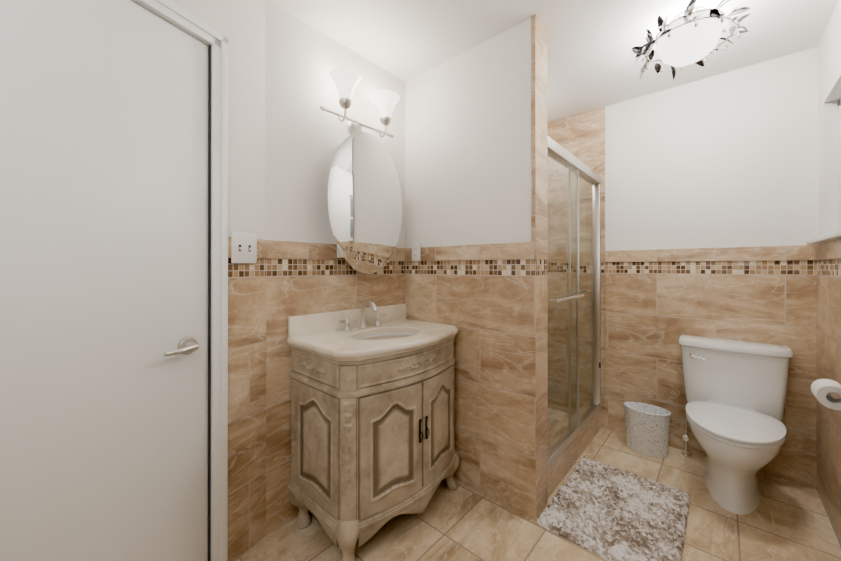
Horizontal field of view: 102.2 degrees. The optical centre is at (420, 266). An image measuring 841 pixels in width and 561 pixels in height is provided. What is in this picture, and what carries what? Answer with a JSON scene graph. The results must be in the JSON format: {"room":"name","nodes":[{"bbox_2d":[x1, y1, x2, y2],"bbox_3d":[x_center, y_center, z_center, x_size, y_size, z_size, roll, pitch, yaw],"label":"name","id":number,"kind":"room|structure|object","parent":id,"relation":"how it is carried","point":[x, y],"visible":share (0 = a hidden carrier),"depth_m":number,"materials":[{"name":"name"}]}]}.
{"room":"bathroom","nodes":[
{"label":"bathroom","id":0,"kind":"room"},
{"bbox_2d":[131,0,840,281],"bbox_3d":[0.283,-0.001,1.166,2.023,2.440,3.600,0,0,42],"label":"wall","id":1,"kind":"structure","parent":0,"point":[747,156],"depth_m":1.92,"materials":[{"name":"white paint"}]},
{"bbox_2d":[0,0,227,560],"bbox_3d":[-0.976,0.148,0.977,0.108,2.141,0.875,0,0,25],"label":"door","id":2,"kind":"structure","parent":1,"relation":"attached to","point":[113,372],"depth_m":1.05,"materials":[{"name":"white paint"}]},
{"bbox_2d":[231,232,256,262],"bbox_3d":[-0.739,-0.079,1.428,0.013,0.127,0.118,0,0,25],"label":"switch plate","id":3,"kind":"object","parent":1,"relation":"attached to","point":[243,247],"visible":1,"depth_m":1.42,"materials":[{"name":"white plastic"}]},
{"bbox_2d":[320,68,399,137],"bbox_3d":[-0.305,-0.856,1.858,0.193,0.242,0.510,0,0,42],"label":"light","id":4,"kind":"object","parent":1,"relation":"attached to","point":[346,81],"visible":0.98,"depth_m":1.81,"materials":[{"name":"white glass"}]},
{"bbox_2d":[327,132,401,273],"bbox_3d":[-0.321,-0.350,1.905,0.103,0.776,0.524,0,0,42],"label":"mirror","id":5,"kind":"object","parent":1,"relation":"attached to","point":[364,199],"visible":1,"depth_m":1.85,"materials":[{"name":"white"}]},
{"bbox_2d":[404,14,543,519],"bbox_3d":[0.248,0.000,1.928,0.849,2.440,0.047,0,0,42],"label":"wall tile","id":6,"kind":"structure","parent":1,"relation":"attached to","point":[492,304],"depth_m":1.76,"materials":[{"name":"tile"}]},
{"bbox_2d":[412,242,419,260],"bbox_3d":[-0.029,-0.096,2.137,0.072,0.117,0.008,0,0,42],"label":"electrical outlet plate","id":7,"kind":"object","parent":6,"relation":"attached to","point":[416,251],"visible":1,"depth_m":2.13,"materials":[{"name":"white plastic"}]},
{"bbox_2d":[544,26,603,508],"bbox_3d":[0.678,0.001,2.447,0.878,2.440,1.100,0,0,42],"label":"wall tile","id":8,"kind":"structure","parent":1,"relation":"attached to","point":[582,134],"depth_m":2.67,"materials":[{"name":"tile"}]},
{"bbox_2d":[547,136,601,467],"bbox_3d":[0.989,0.188,2.191,0.138,1.764,1.106,0,0,42],"label":"shower door","id":9,"kind":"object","parent":1,"relation":"attached to","point":[563,157],"visible":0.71,"depth_m":2.21,"materials":[{"name":"clear glass"}]},
{"bbox_2d":[604,106,811,486],"bbox_3d":[1.451,0.002,2.526,1.928,2.440,0.017,0,0,42],"label":"wall tile","id":10,"kind":"structure","parent":1,"relation":"attached to","point":[653,298],"depth_m":2.22,"materials":[{"name":"tile"}]},
{"bbox_2d":[806,97,840,244],"bbox_3d":[1.945,-0.491,1.563,0.145,0.739,0.640,0,0,42],"label":"window unit","id":11,"kind":"structure","parent":1,"relation":"in","point":[829,236],"depth_m":1.72,"materials":[{"name":"white"}]},
{"bbox_2d":[808,239,840,543],"bbox_3d":[0.995,0.547,0.532,0.017,1.342,3.600,0,0,42],"label":"wall tile","id":12,"kind":"structure","parent":1,"relation":"attached to","point":[824,259],"depth_m":1.69,"materials":[{"name":"tile"}]},
{"bbox_2d":[811,379,840,409],"bbox_3d":[1.581,0.483,1.287,0.122,0.088,0.181,0,0,42],"label":"toilet paper roll","id":13,"kind":"object","parent":12,"relation":"attached to","point":[821,389],"visible":1,"depth_m":1.27,"materials":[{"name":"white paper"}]},
{"bbox_2d":[237,428,840,560],"bbox_3d":[0.271,1.219,1.175,2.157,0.001,3.800,0,0,42],"label":"floor","id":14,"kind":"structure","parent":0,"point":[786,520],"depth_m":1.57,"materials":[{"name":"tile"}]},
{"bbox_2d":[287,301,459,560],"bbox_3d":[-0.174,0.702,1.733,0.522,1.035,0.806,0,0,42],"label":"bathroom vanity","id":15,"kind":"object","parent":14,"relation":"on","point":[373,451],"visible":1,"depth_m":1.48,"materials":[{"name":"brown wood"}]},
{"bbox_2d":[536,456,689,560],"bbox_3d":[0.989,1.204,1.703,0.535,0.029,0.725,0,0,42],"label":"bath mat","id":16,"kind":"object","parent":14,"relation":"on","point":[608,512],"visible":1,"depth_m":1.64,"materials":[{"name":"white fabric"}]},
{"bbox_2d":[623,402,670,457],"bbox_3d":[1.502,1.079,2.254,0.266,0.284,0.181,0,0,42],"label":"wastebasket","id":17,"kind":"object","parent":14,"relation":"on","point":[647,429],"visible":1,"depth_m":2.19,"materials":[{"name":"white plastic"}]},
{"bbox_2d":[678,335,792,514],"bbox_3d":[1.676,0.831,1.825,0.492,0.778,0.734,0,0,42],"label":"toilet","id":18,"kind":"object","parent":14,"relation":"on","point":[735,391],"visible":1,"depth_m":1.82,"materials":[{"name":"white ceramic"}]},
{"bbox_2d":[266,0,837,122],"bbox_3d":[0.271,-1.221,1.180,2.157,0.001,3.800,0,0,42],"label":"ceiling","id":19,"kind":"structure","parent":0,"point":[591,59],"depth_m":1.77,"materials":[{"name":"white paint"}]},
{"bbox_2d":[632,0,750,79],"bbox_3d":[1.306,-1.112,1.661,0.449,0.214,0.481,0,0,42],"label":"chandelier","id":20,"kind":"object","parent":19,"relation":"attached to","point":[691,34],"visible":1,"depth_m":1.59,"materials":[{"name":"white glass"}]}
]}

